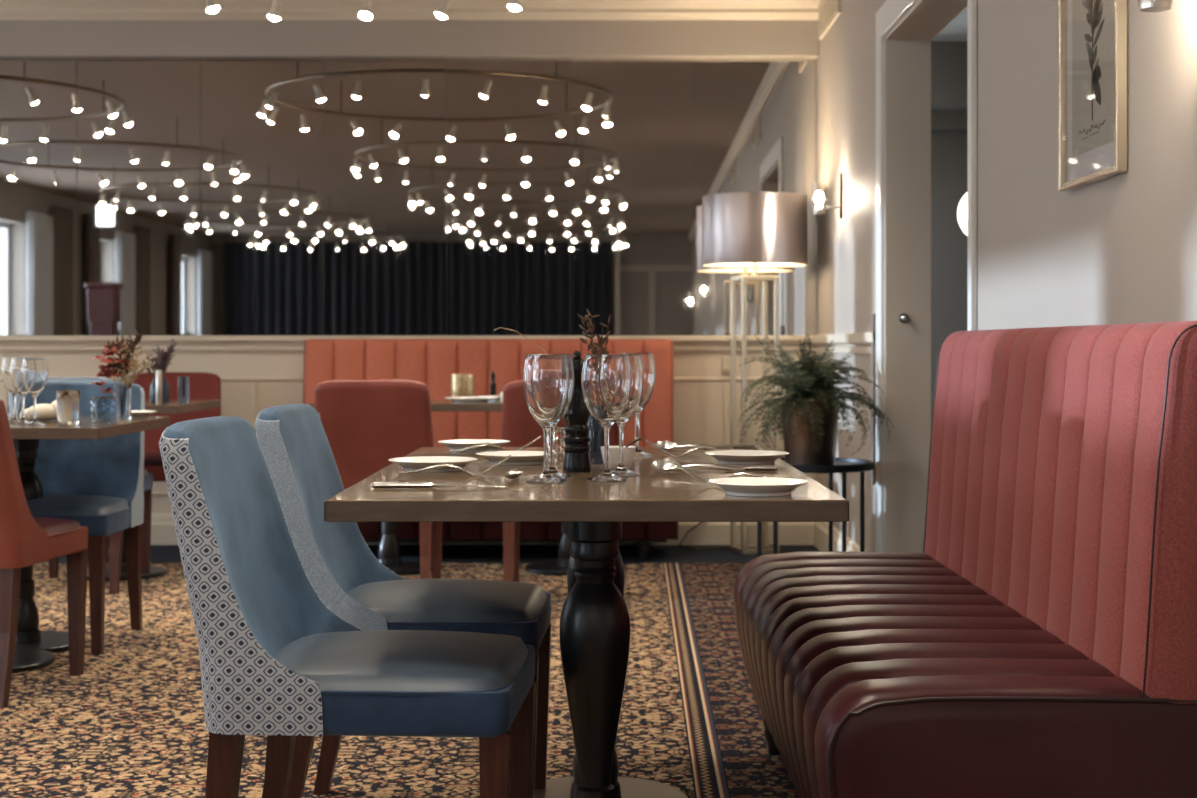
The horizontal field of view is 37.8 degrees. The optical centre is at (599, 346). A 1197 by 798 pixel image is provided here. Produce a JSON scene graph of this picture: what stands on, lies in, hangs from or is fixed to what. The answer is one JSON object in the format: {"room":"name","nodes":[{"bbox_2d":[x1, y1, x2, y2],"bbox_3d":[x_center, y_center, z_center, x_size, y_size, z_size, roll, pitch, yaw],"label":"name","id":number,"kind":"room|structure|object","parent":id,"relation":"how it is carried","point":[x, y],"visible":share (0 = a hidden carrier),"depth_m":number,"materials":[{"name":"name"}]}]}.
{"room":"restaurant","nodes":[
{"label":"restaurant","id":0,"kind":"room"},
{"bbox_2d":[0,59,816,512],"bbox_3d":[-2.775,-0.400,8.884,8.050,2.780,0.192,0,0,0],"label":"wall","id":1,"kind":"structure","parent":0,"point":[698,406],"depth_m":8.79,"materials":[{"name":"beige paint"}]},
{"bbox_2d":[0,59,76,334],"bbox_3d":[-2.934,-0.751,8.786,0.617,1.384,0.013,0,0,1],"label":"mirror panel","id":2,"kind":"object","parent":1,"relation":"attached to","point":[38,97],"visible":1,"depth_m":8.78,"materials":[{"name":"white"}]},
{"bbox_2d":[77,59,199,334],"bbox_3d":[-2.316,-0.751,8.786,0.618,1.384,0.013,0,0,1],"label":"mirror panel","id":3,"kind":"object","parent":1,"relation":"attached to","point":[138,120],"visible":0.96,"depth_m":8.78,"materials":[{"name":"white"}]},
{"bbox_2d":[200,59,322,334],"bbox_3d":[-1.697,-0.751,8.786,0.618,1.384,0.013,0,0,1],"label":"mirror panel","id":4,"kind":"object","parent":1,"relation":"attached to","point":[261,120],"visible":1,"depth_m":8.78,"materials":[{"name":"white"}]},
{"bbox_2d":[2,383,728,444],"bbox_3d":[-2.476,0.455,8.789,6.248,0.546,0.022,0,0,0],"label":"trim","id":5,"kind":"structure","parent":1,"relation":"attached to","point":[253,385],"depth_m":8.78,"materials":[{"name":"beige paint"}]},
{"bbox_2d":[324,59,446,334],"bbox_3d":[-1.079,-0.751,8.786,0.617,1.384,0.013,0,0,1],"label":"mirror panel","id":6,"kind":"object","parent":1,"relation":"attached to","point":[385,120],"visible":1,"depth_m":8.78,"materials":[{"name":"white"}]},
{"bbox_2d":[0,336,811,340],"bbox_3d":[-2.755,-0.043,8.773,7.690,0.029,0.055,0,0,0],"label":"trim","id":7,"kind":"structure","parent":1,"relation":"attached to","point":[2,338],"depth_m":8.74,"materials":[{"name":"beige paint"}]},
{"bbox_2d":[0,347,815,495],"bbox_3d":[-2.755,0.377,8.783,7.690,0.757,0.034,0,0,0],"label":"trim","id":8,"kind":"structure","parent":1,"relation":"attached to","point":[3,350],"depth_m":8.78,"materials":[{"name":"beige paint"}]},
{"bbox_2d":[0,20,818,58],"bbox_3d":[-2.755,-1.540,8.750,7.690,0.190,0.100,0,0,0],"label":"beam","id":9,"kind":"structure","parent":1,"relation":"attached to","point":[19,39],"depth_m":8.70,"materials":[{"name":"beige paint"}]},
{"bbox_2d":[0,0,821,19],"bbox_3d":[-2.755,-1.708,8.658,7.690,0.165,0.285,0,0,0],"label":"trim","id":10,"kind":"structure","parent":1,"relation":"attached to","point":[9,9],"depth_m":8.64,"materials":[{"name":"beige paint"}]},
{"bbox_2d":[151,513,813,544],"bbox_3d":[-2.755,0.912,8.769,7.690,0.155,0.038,0,0,0],"label":"baseboard","id":11,"kind":"structure","parent":1,"relation":"attached to","point":[163,532],"depth_m":8.75,"materials":[{"name":"beige paint"}]},
{"bbox_2d":[447,59,569,334],"bbox_3d":[-0.460,-0.751,8.786,0.618,1.384,0.013,0,0,1],"label":"mirror panel","id":12,"kind":"object","parent":1,"relation":"attached to","point":[508,120],"visible":1,"depth_m":8.78,"materials":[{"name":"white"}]},
{"bbox_2d":[570,59,692,334],"bbox_3d":[0.159,-0.751,8.786,0.617,1.384,0.013,0,0,1],"label":"mirror panel","id":13,"kind":"object","parent":1,"relation":"attached to","point":[631,120],"visible":1,"depth_m":8.78,"materials":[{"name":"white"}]},
{"bbox_2d":[722,356,729,373],"bbox_3d":[0.632,0.090,8.773,0.044,0.090,0.031,0,0,0],"label":"light switch","id":14,"kind":"object","parent":1,"relation":"attached to","point":[725,359],"visible":0.93,"depth_m":8.77,"materials":[{"name":"beige plastic"}]},
{"bbox_2d":[693,59,816,334],"bbox_3d":[0.777,-0.751,8.786,0.619,1.384,0.013,0,0,1],"label":"mirror panel","id":15,"kind":"object","parent":1,"relation":"attached to","point":[755,120],"visible":0.79,"depth_m":8.78,"materials":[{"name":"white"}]},
{"bbox_2d":[0,545,820,797],"bbox_3d":[-1.300,1.040,0.300,11.000,0.100,21.800,0,0,0],"label":"floor","id":16,"kind":"structure","parent":0,"point":[132,725],"depth_m":4.77,"materials":[{"name":"carpet"}]},
{"bbox_2d":[0,399,87,708],"bbox_3d":[-1.811,0.556,5.055,0.470,0.867,0.581,0,0,8],"label":"dining chair","id":17,"kind":"object","parent":16,"relation":"on","point":[26,539],"visible":1,"depth_m":4.86,"materials":[{"name":"orange leather"}]},
{"bbox_2d":[17,382,144,653],"bbox_3d":[-1.820,0.556,5.916,0.470,0.867,0.581,0,0,0],"label":"dining chair","id":18,"kind":"object","parent":16,"relation":"on","point":[97,484],"visible":0.58,"depth_m":6.07,"materials":[{"name":"blue fabric"}]},
{"bbox_2d":[9,378,152,593],"bbox_3d":[-2.150,0.556,7.254,0.470,0.867,0.581,0,0,0],"label":"dining chair","id":19,"kind":"object","parent":16,"relation":"on","point":[116,539],"visible":0.05,"depth_m":7.36,"materials":[{"name":"brown wood"}]},
{"bbox_2d":[8,416,169,672],"bbox_3d":[-1.840,0.615,5.630,0.703,0.750,0.863,0,0,0],"label":"dining table","id":20,"kind":"object","parent":16,"relation":"on","point":[35,648],"visible":0.58,"depth_m":5.75,"materials":[{"name":"brown laminate"}]},
{"bbox_2d":[1,357,23,422],"bbox_3d":[-1.860,0.137,5.560,0.080,0.206,0.080,0,0,26],"label":"wine glass","id":21,"kind":"object","parent":20,"relation":"on","point":[5,370],"visible":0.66,"depth_m":5.53,"materials":[{"name":"clear glass"}]},
{"bbox_2d":[10,358,29,423],"bbox_3d":[-1.800,0.137,5.460,0.080,0.206,0.080,0,0,26],"label":"wine glass","id":22,"kind":"object","parent":20,"relation":"on","point":[15,365],"visible":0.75,"depth_m":5.43,"materials":[{"name":"clear glass"}]},
{"bbox_2d":[21,358,47,425],"bbox_3d":[-1.735,0.137,5.370,0.080,0.206,0.080,0,0,26],"label":"wine glass","id":23,"kind":"object","parent":20,"relation":"on","point":[34,371],"visible":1,"depth_m":5.34,"materials":[{"name":"clear glass"}]},
{"bbox_2d":[20,400,56,420],"bbox_3d":[-1.797,0.207,5.683,0.179,0.074,0.085,0,0,0],"label":"folded napkin","id":24,"kind":"object","parent":20,"relation":"on","point":[44,412],"visible":0.55,"depth_m":5.65,"materials":[{"name":"beige fabric"}]},
{"bbox_2d":[56,390,80,424],"bbox_3d":[-1.640,0.187,5.400,0.072,0.105,0.072,0,0,0],"label":"tumbler","id":25,"kind":"object","parent":20,"relation":"on","point":[68,401],"visible":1,"depth_m":5.37,"materials":[{"name":"clear glass"}]},
{"bbox_2d":[90,397,117,422],"bbox_3d":[-1.565,0.199,5.521,0.083,0.082,0.083,0,0,0],"label":"glass tumbler","id":26,"kind":"object","parent":20,"relation":"on","point":[103,409],"visible":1,"depth_m":5.49,"materials":[{"name":"blue"}]},
{"bbox_2d":[92,329,150,420],"bbox_3d":[-1.564,0.090,5.702,0.184,0.300,0.134,0,0,-27],"label":"flower vase","id":27,"kind":"object","parent":20,"relation":"on","point":[126,363],"visible":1,"depth_m":5.68,"materials":[{"name":"clear glass"}]},
{"bbox_2d":[131,410,156,417],"bbox_3d":[-1.600,0.229,5.950,0.180,0.021,0.180,0,0,0],"label":"plate","id":28,"kind":"object","parent":20,"relation":"on","point":[135,413],"visible":0.37,"depth_m":5.91,"materials":[{"name":"white ceramic"}]},
{"bbox_2d":[8,400,220,580],"bbox_3d":[-2.085,0.615,7.600,0.703,0.750,0.803,0,0,0],"label":"dining table","id":29,"kind":"object","parent":16,"relation":"on","point":[173,407],"visible":0.1,"depth_m":7.51,"materials":[{"name":"brown laminate"}]},
{"bbox_2d":[156,370,161,404],"bbox_3d":[-1.832,0.168,7.270,0.026,0.143,0.026,0,0,0],"label":"salt shaker","id":30,"kind":"object","parent":29,"relation":"on","point":[158,372],"visible":1,"depth_m":7.26,"materials":[{"name":"grey metal"}]},
{"bbox_2d":[142,338,176,403],"bbox_3d":[-1.876,0.101,7.453,0.153,0.277,0.109,0,0,0],"label":"vase","id":31,"kind":"object","parent":29,"relation":"on","point":[162,362],"visible":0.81,"depth_m":7.43,"materials":[{"name":"blue glass"}]},
{"bbox_2d":[149,378,169,403],"bbox_3d":[-1.875,0.187,7.450,0.086,0.105,0.086,0,0,0],"label":"jar","id":32,"kind":"object","parent":29,"relation":"on","point":[165,386],"depth_m":7.42,"materials":[{"name":"glass"}]},
{"bbox_2d":[178,376,188,402],"bbox_3d":[-1.790,0.182,7.520,0.047,0.115,0.047,0,0,0],"label":"jar","id":33,"kind":"object","parent":29,"relation":"on","point":[183,381],"visible":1,"depth_m":7.50,"materials":[{"name":"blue glass"}]},
{"bbox_2d":[106,372,220,563],"bbox_3d":[-2.060,0.556,8.266,0.470,0.867,0.581,0,0,0],"label":"dining chair","id":34,"kind":"object","parent":16,"relation":"on","point":[202,385],"visible":0.2,"depth_m":8.47,"materials":[{"name":"red fabric"}]},
{"bbox_2d":[159,416,535,797],"bbox_3d":[-0.417,0.556,2.988,0.581,0.867,0.470,0,0,3],"label":"dining chair","id":35,"kind":"object","parent":16,"relation":"on","point":[276,662],"visible":1,"depth_m":2.79,"materials":[{"name":"blue fabric"}]},
{"bbox_2d":[314,380,442,578],"bbox_3d":[-0.855,0.556,6.804,0.470,0.867,0.581,0,0,0],"label":"dining chair","id":36,"kind":"object","parent":16,"relation":"on","point":[366,424],"visible":0.43,"depth_m":6.55,"materials":[{"name":"red leather"}]},
{"bbox_2d":[255,404,550,797],"bbox_3d":[-0.404,0.556,3.682,0.581,0.867,0.470,0,0,2],"label":"dining chair","id":37,"kind":"object","parent":16,"relation":"on","point":[336,559],"visible":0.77,"depth_m":3.55,"materials":[{"name":"blue fabric"}]},
{"bbox_2d":[309,399,570,575],"bbox_3d":[-0.535,0.615,7.770,1.403,0.750,0.663,0,0,0],"label":"dining table","id":38,"kind":"object","parent":16,"relation":"on","point":[389,551],"visible":0.18,"depth_m":7.72,"materials":[{"name":"brown laminate"}]},
{"bbox_2d":[451,374,473,396],"bbox_3d":[-0.615,0.180,7.830,0.105,0.118,0.105,0,0,0],"label":"candle holder","id":39,"kind":"object","parent":38,"relation":"on","point":[462,385],"visible":0.84,"depth_m":7.79,"materials":[{"name":"gold metal"}]},
{"bbox_2d":[444,397,496,402],"bbox_3d":[-0.560,0.229,7.580,0.230,0.021,0.230,0,0,0],"label":"plate","id":40,"kind":"object","parent":38,"relation":"on","point":[454,399],"visible":1,"depth_m":7.51,"materials":[{"name":"white ceramic"}]},
{"bbox_2d":[477,395,499,400],"bbox_3d":[-0.435,0.229,7.780,0.220,0.021,0.220,0,0,0],"label":"plate","id":41,"kind":"object","parent":38,"relation":"on","point":[497,396],"visible":0.23,"depth_m":7.74,"materials":[{"name":"white ceramic"}]},
{"bbox_2d":[490,371,495,395],"bbox_3d":[-0.485,0.174,7.930,0.031,0.130,0.031,0,0,0],"label":"pepper mill","id":42,"kind":"object","parent":38,"relation":"on","point":[492,384],"visible":0.88,"depth_m":7.92,"materials":[{"name":"black paint"}]},
{"bbox_2d":[500,392,502,402],"bbox_3d":[-0.400,0.217,7.550,0.060,0.045,0.040,0,0,0],"label":"salt shaker","id":43,"kind":"object","parent":38,"relation":"on","point":[501,393],"visible":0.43,"depth_m":7.53,"materials":[{"name":"white ceramic"}]},
{"bbox_2d":[303,339,677,560],"bbox_3d":[-0.545,0.475,8.383,1.810,1.030,0.742,0,0,0],"label":"banquette","id":44,"kind":"object","parent":16,"relation":"on","point":[432,362],"visible":0.4,"depth_m":8.52,"materials":[{"name":"red leather"}]},
{"bbox_2d":[501,380,618,581],"bbox_3d":[-0.150,0.556,6.824,0.470,0.867,0.581,0,0,0],"label":"dining chair","id":45,"kind":"object","parent":16,"relation":"on","point":[519,426],"visible":0.18,"depth_m":6.58,"materials":[{"name":"red leather"}]},
{"bbox_2d":[324,447,848,797],"bbox_3d":[-0.021,0.615,3.473,0.823,0.750,1.458,0,0,0],"label":"dining table","id":46,"kind":"object","parent":16,"relation":"on","point":[594,630],"visible":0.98,"depth_m":3.02,"materials":[{"name":"brown laminate"}]},
{"bbox_2d":[389,456,477,471],"bbox_3d":[-0.325,0.229,3.410,0.174,0.021,0.174,0,0,0],"label":"plate","id":47,"kind":"object","parent":46,"relation":"on","point":[408,463],"visible":0.77,"depth_m":3.38,"materials":[{"name":"white ceramic"}]},
{"bbox_2d":[372,482,506,487],"bbox_3d":[-0.272,0.234,2.968,0.228,0.010,0.019,0,0,-1],"label":"table knife","id":48,"kind":"object","parent":46,"relation":"on","point":[375,484],"visible":1,"depth_m":2.96,"materials":[{"name":"silver metal"}]},
{"bbox_2d":[398,455,510,475],"bbox_3d":[-0.268,0.218,3.229,0.208,0.038,0.026,0,0,-2],"label":"fork","id":49,"kind":"object","parent":46,"relation":"on","point":[509,456],"visible":1,"depth_m":3.22,"materials":[{"name":"silver metal"}]},
{"bbox_2d":[438,439,509,451],"bbox_3d":[-0.292,0.229,4.060,0.168,0.021,0.168,0,0,0],"label":"plate","id":50,"kind":"object","parent":46,"relation":"on","point":[460,443],"visible":0.71,"depth_m":4.02,"materials":[{"name":"white ceramic"}]},
{"bbox_2d":[448,436,540,451],"bbox_3d":[-0.236,0.218,3.917,0.208,0.038,0.026,0,0,-4],"label":"fork","id":51,"kind":"object","parent":46,"relation":"on","point":[537,438],"visible":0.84,"depth_m":3.91,"materials":[{"name":"silver metal"}]},
{"bbox_2d":[502,469,521,478],"bbox_3d":[-0.158,0.231,3.211,0.037,0.013,0.178,0,0,0],"label":"spoon","id":52,"kind":"object","parent":46,"relation":"on","point":[514,474],"visible":1,"depth_m":3.14,"materials":[{"name":"silver metal"}]},
{"bbox_2d":[476,451,555,464],"bbox_3d":[-0.172,0.229,3.600,0.166,0.021,0.166,0,0,0],"label":"plate","id":53,"kind":"object","parent":46,"relation":"on","point":[494,457],"visible":0.88,"depth_m":3.55,"materials":[{"name":"white ceramic"}]},
{"bbox_2d":[523,354,568,482],"bbox_3d":[-0.096,0.126,3.110,0.082,0.226,0.082,0,0,26],"label":"wine glass","id":54,"kind":"object","parent":46,"relation":"on","point":[545,376],"visible":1,"depth_m":3.08,"materials":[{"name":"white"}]},
{"bbox_2d":[533,354,573,477],"bbox_3d":[-0.088,0.126,3.225,0.082,0.226,0.082,0,0,26],"label":"wine glass","id":55,"kind":"object","parent":46,"relation":"on","point":[552,469],"visible":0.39,"depth_m":3.21,"materials":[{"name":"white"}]},
{"bbox_2d":[548,426,565,462],"bbox_3d":[-0.085,0.202,3.620,0.053,0.075,0.053,0,0,0],"label":"glass tumbler","id":56,"kind":"object","parent":46,"relation":"on","point":[559,444],"visible":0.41,"depth_m":3.60,"materials":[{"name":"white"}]},
{"bbox_2d":[495,310,643,463],"bbox_3d":[-0.053,0.080,3.625,0.320,0.319,0.104,0,0,16],"label":"bud vase","id":57,"kind":"object","parent":46,"relation":"on","point":[596,434],"visible":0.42,"depth_m":3.60,"materials":[{"name":"blue glass"}]},
{"bbox_2d":[563,351,591,471],"bbox_3d":[-0.044,0.123,3.370,0.056,0.232,0.056,0,0,0],"label":"pepper mill","id":58,"kind":"object","parent":46,"relation":"on","point":[577,448],"visible":0.78,"depth_m":3.35,"materials":[{"name":"black paint"}]},
{"bbox_2d":[581,354,631,481],"bbox_3d":[0.012,0.126,3.150,0.092,0.226,0.092,0,0,0],"label":"wine glass","id":59,"kind":"object","parent":46,"relation":"on","point":[606,379],"visible":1,"depth_m":3.12,"materials":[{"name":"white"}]},
{"bbox_2d":[601,446,635,468],"bbox_3d":[0.036,0.218,3.455,0.070,0.042,0.070,0,0,0],"label":"salt bowl","id":60,"kind":"object","parent":46,"relation":"on","point":[629,452],"visible":0.59,"depth_m":3.43,"materials":[{"name":"white ceramic"}]},
{"bbox_2d":[625,437,641,447],"bbox_3d":[0.049,0.205,3.451,0.067,0.057,0.012,0,0,9],"label":"spoon","id":61,"kind":"object","parent":60,"relation":"in","point":[639,438],"visible":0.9,"depth_m":3.45,"materials":[{"name":"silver metal"}]},
{"bbox_2d":[610,354,643,475],"bbox_3d":[0.040,0.127,3.285,0.086,0.226,0.086,0,0,0],"label":"wine glass","id":62,"kind":"object","parent":46,"relation":"on","point":[636,363],"visible":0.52,"depth_m":3.26,"materials":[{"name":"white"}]},
{"bbox_2d":[621,353,655,455],"bbox_3d":[0.082,0.126,3.870,0.082,0.226,0.082,0,0,26],"label":"wine glass","id":63,"kind":"object","parent":46,"relation":"on","point":[648,362],"visible":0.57,"depth_m":3.85,"materials":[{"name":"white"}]},
{"bbox_2d":[645,439,718,457],"bbox_3d":[0.202,0.218,3.756,0.208,0.038,0.026,0,0,6],"label":"fork","id":64,"kind":"object","parent":46,"relation":"on","point":[646,440],"visible":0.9,"depth_m":3.75,"materials":[{"name":"silver metal"}]},
{"bbox_2d":[654,441,732,450],"bbox_3d":[0.210,0.224,3.961,0.178,0.021,0.034,0,0,-5],"label":"spoon","id":65,"kind":"object","parent":46,"relation":"on","point":[665,445],"visible":0.87,"depth_m":3.96,"materials":[{"name":"silver metal"}]},
{"bbox_2d":[654,441,676,450],"bbox_3d":[0.148,0.227,3.958,0.053,0.012,0.037,0,26,0],"label":"bowl","id":66,"kind":"object","parent":65,"relation":"on","point":[665,445],"depth_m":3.97,"materials":[{"name":"silver metal"}]},
{"bbox_2d":[651,460,745,470],"bbox_3d":[0.186,0.224,3.302,0.178,0.021,0.034,0,0,-4],"label":"spoon","id":67,"kind":"object","parent":46,"relation":"on","point":[662,465],"visible":0.93,"depth_m":3.30,"materials":[{"name":"silver metal"}]},
{"bbox_2d":[651,460,678,470],"bbox_3d":[0.123,0.227,3.300,0.053,0.012,0.037,0,26,1],"label":"bowl","id":68,"kind":"object","parent":67,"relation":"on","point":[662,465],"depth_m":3.31,"materials":[{"name":"silver metal"}]},
{"bbox_2d":[681,445,758,448],"bbox_3d":[0.258,0.234,4.102,0.228,0.010,0.019,0,0,1],"label":"table knife","id":69,"kind":"object","parent":46,"relation":"on","point":[733,446],"visible":0.44,"depth_m":4.09,"materials":[{"name":"silver metal"}]},
{"bbox_2d":[674,462,766,484],"bbox_3d":[0.232,0.218,3.010,0.208,0.038,0.026,0,0,8],"label":"fork","id":70,"kind":"object","parent":46,"relation":"on","point":[675,463],"visible":0.74,"depth_m":3.01,"materials":[{"name":"silver metal"}]},
{"bbox_2d":[674,465,777,470],"bbox_3d":[0.231,0.234,3.389,0.228,0.010,0.019,0,0,2],"label":"table knife","id":71,"kind":"object","parent":46,"relation":"on","point":[748,467],"visible":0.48,"depth_m":3.38,"materials":[{"name":"silver metal"}]},
{"bbox_2d":[704,450,788,464],"bbox_3d":[0.303,0.229,3.620,0.176,0.021,0.176,0,0,0],"label":"plate","id":72,"kind":"object","parent":46,"relation":"on","point":[739,457],"visible":1,"depth_m":3.57,"materials":[{"name":"white ceramic"}]},
{"bbox_2d":[708,477,807,496],"bbox_3d":[0.258,0.229,2.855,0.162,0.021,0.162,0,0,0],"label":"plate","id":73,"kind":"object","parent":46,"relation":"on","point":[736,486],"visible":1,"depth_m":2.82,"materials":[{"name":"white ceramic"}]},
{"bbox_2d":[678,522,729,550],"bbox_3d":[0.508,0.889,8.583,0.243,0.202,0.283,0,0,-30],"label":"power cord","id":74,"kind":"object","parent":16,"relation":"on","point":[699,523],"visible":0.74,"depth_m":8.56,"materials":[{"name":"brown plastic"}]},
{"bbox_2d":[702,192,807,553],"bbox_3d":[0.748,0.131,8.460,0.508,1.718,0.508,0,0,-14],"label":"floor lamp","id":75,"kind":"object","parent":16,"relation":"on","point":[754,230],"visible":0.98,"depth_m":8.31,"materials":[{"name":"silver metal"}]},
{"bbox_2d":[716,263,793,264],"bbox_3d":[0.748,-0.410,8.460,0.492,0.006,0.492,0,0,-14],"label":"diffuser","id":76,"kind":"object","parent":75,"relation":"attached to","point":[716,263],"depth_m":8.53,"materials":[{"name":"beige plastic"}]},
{"bbox_2d":[757,457,874,556],"bbox_3d":[0.790,0.711,6.620,0.492,0.559,0.492,0,0,0],"label":"side table","id":77,"kind":"object","parent":16,"relation":"on","point":[842,465],"visible":0.3,"depth_m":6.51,"materials":[{"name":"black metal"}]},
{"bbox_2d":[737,334,892,464],"bbox_3d":[0.808,0.196,6.615,0.576,0.495,0.664,0,0,4],"label":"potted fern","id":78,"kind":"object","parent":77,"relation":"on","point":[811,408],"visible":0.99,"depth_m":6.53,"materials":[{"name":"green plant"}]},
{"bbox_2d":[780,457,874,472],"bbox_3d":[0.790,0.446,6.620,0.492,0.030,0.492,0,0,0],"label":"tabletop","id":79,"kind":"object","parent":77,"relation":"on","point":[842,465],"depth_m":6.41,"materials":[{"name":"black metal"}]},
{"bbox_2d":[733,321,1196,797],"bbox_3d":[0.703,0.475,3.515,0.742,1.030,1.800,0,0,0],"label":"banquette","id":80,"kind":"object","parent":16,"relation":"on","point":[1040,641],"visible":1,"depth_m":2.87,"materials":[{"name":"red leather"}]},
{"bbox_2d":[931,133,966,422],"bbox_3d":[2.728,-0.460,7.025,2.945,2.900,7.050,0,0,0],"label":"wall","id":81,"kind":"structure","parent":0,"point":[948,150],"depth_m":10.40,"materials":[{"name":"grey paint"}]},
{"bbox_2d":[931,7,966,40],"bbox_3d":[2.728,-1.795,7.025,2.945,0.130,7.050,0,0,0],"label":"ceiling","id":82,"kind":"structure","parent":0,"point":[956,30],"depth_m":9.57,"materials":[{"name":"white paint"}]},
{"bbox_2d":[931,41,966,132],"bbox_3d":[2.627,-1.500,10.150,2.745,0.460,0.500,0,0,0],"label":"wall","id":83,"kind":"structure","parent":82,"relation":"attached to","point":[948,58],"depth_m":9.90,"materials":[{"name":"grey paint"}]},
{"bbox_2d":[958,193,966,234],"bbox_3d":[1.815,-1.109,8.200,0.274,1.242,0.274,0,0,0],"label":"globe lamp","id":84,"kind":"object","parent":82,"relation":"hanging from","point":[962,209],"visible":0.07,"depth_m":8.16,"materials":[{"name":"white glass"}]},
{"bbox_2d":[817,0,1196,551],"bbox_3d":[1.173,-0.400,-0.800,0.165,2.780,19.200,0,0,0],"label":"wall","id":85,"kind":"structure","parent":0,"point":[1121,248],"depth_m":4.46,"materials":[{"name":"beige paint"}]},
{"bbox_2d":[811,173,842,218],"bbox_3d":[1.018,-0.680,7.860,0.140,0.210,0.073,0,0,0],"label":"wall sconce","id":86,"kind":"object","parent":85,"relation":"attached to","point":[818,209],"visible":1,"depth_m":7.84,"materials":[{"name":"brown metal"}]},
{"bbox_2d":[819,0,840,39],"bbox_3d":[1.082,-1.595,8.250,0.016,0.170,0.700,0,0,0],"label":"crown molding","id":87,"kind":"structure","parent":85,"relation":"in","point":[829,10],"depth_m":8.32,"materials":[{"name":"beige paint"}]},
{"bbox_2d":[813,522,866,551],"bbox_3d":[1.079,0.912,-0.800,0.022,0.155,19.200,0,0,0],"label":"baseboard","id":88,"kind":"structure","parent":85,"relation":"attached to","point":[821,529],"depth_m":8.21,"materials":[{"name":"beige paint"}]},
{"bbox_2d":[811,332,875,355],"bbox_3d":[1.073,-0.013,7.777,0.035,0.095,1.985,0,0,0],"label":"trim","id":89,"kind":"structure","parent":85,"relation":"attached to","point":[865,338],"depth_m":7.62,"materials":[{"name":"beige paint"}]},
{"bbox_2d":[871,314,875,484],"bbox_3d":[1.077,0.205,6.860,0.022,0.670,0.072,0,0,0],"label":"board","id":90,"kind":"object","parent":85,"relation":"attached to","point":[873,316],"visible":0.63,"depth_m":6.82,"materials":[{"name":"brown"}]},
{"bbox_2d":[885,0,966,551],"bbox_3d":[1.173,-0.095,5.880,0.173,2.170,1.580,0,0,0],"label":"door","id":91,"kind":"structure","parent":85,"relation":"attached to","point":[908,44],"depth_m":6.66,"materials":[{"name":"beige paint"}]},
{"bbox_2d":[899,313,907,322],"bbox_3d":[1.155,-0.110,6.638,0.036,0.036,0.039,0,0,0],"label":"door knob","id":92,"kind":"object","parent":91,"relation":"attached to","point":[903,318],"depth_m":6.63,"materials":[{"name":"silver metal"}]},
{"bbox_2d":[876,0,976,551],"bbox_3d":[1.079,-0.152,5.917,0.022,2.285,1.735,0,0,0],"label":"trim","id":93,"kind":"structure","parent":85,"relation":"attached to","point":[891,12],"depth_m":6.67,"materials":[{"name":"white paint"}]},
{"bbox_2d":[1058,0,1127,190],"bbox_3d":[1.077,-0.702,3.840,0.024,0.680,0.460,0,0,0],"label":"framed picture","id":94,"kind":"object","parent":85,"relation":"attached to","point":[1092,34],"visible":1,"depth_m":3.85,"materials":[{"name":"gold metal"}]},
{"bbox_2d":[1072,0,1114,157],"bbox_3d":[1.082,-0.703,3.840,0.002,0.538,0.336,0,0,0],"label":"print","id":95,"kind":"object","parent":94,"relation":"attached to","point":[1093,21],"depth_m":3.84,"materials":[{"name":"grey paper"}]},
{"bbox_2d":[1138,0,1172,11],"bbox_3d":[1.018,-0.680,3.100,0.140,0.210,0.073,0,0,0],"label":"wall sconce","id":96,"kind":"object","parent":85,"relation":"attached to","point":[1145,5],"visible":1,"depth_m":3.08,"materials":[{"name":"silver metal"}]},
{"bbox_3d":[-2.775,-1.840,-0.800,8.050,0.100,19.600,0,0,0],"label":"ceiling","id":97,"kind":"structure","parent":0,"visible":0},
{"bbox_2d":[206,0,219,12],"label":"ceiling lamp","id":98,"kind":"object","parent":97,"relation":"hanging from","point":[211,6],"depth_m":7.41,"materials":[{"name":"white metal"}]},
{"bbox_2d":[267,0,280,20],"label":"ceiling lamp","id":99,"kind":"object","parent":97,"relation":"hanging from","point":[274,14],"depth_m":7.57,"materials":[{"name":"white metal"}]},
{"bbox_2d":[359,0,372,19],"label":"ceiling lamp","id":100,"kind":"object","parent":97,"relation":"hanging from","point":[365,12],"depth_m":7.60,"materials":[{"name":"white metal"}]},
{"bbox_2d":[435,0,450,18],"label":"ceiling lamp","id":101,"kind":"object","parent":97,"relation":"hanging from","point":[442,12],"depth_m":7.55,"materials":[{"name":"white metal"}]},
{"bbox_2d":[507,0,520,10],"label":"ceiling lamp","id":102,"kind":"object","parent":97,"relation":"hanging from","point":[515,5],"depth_m":7.35,"materials":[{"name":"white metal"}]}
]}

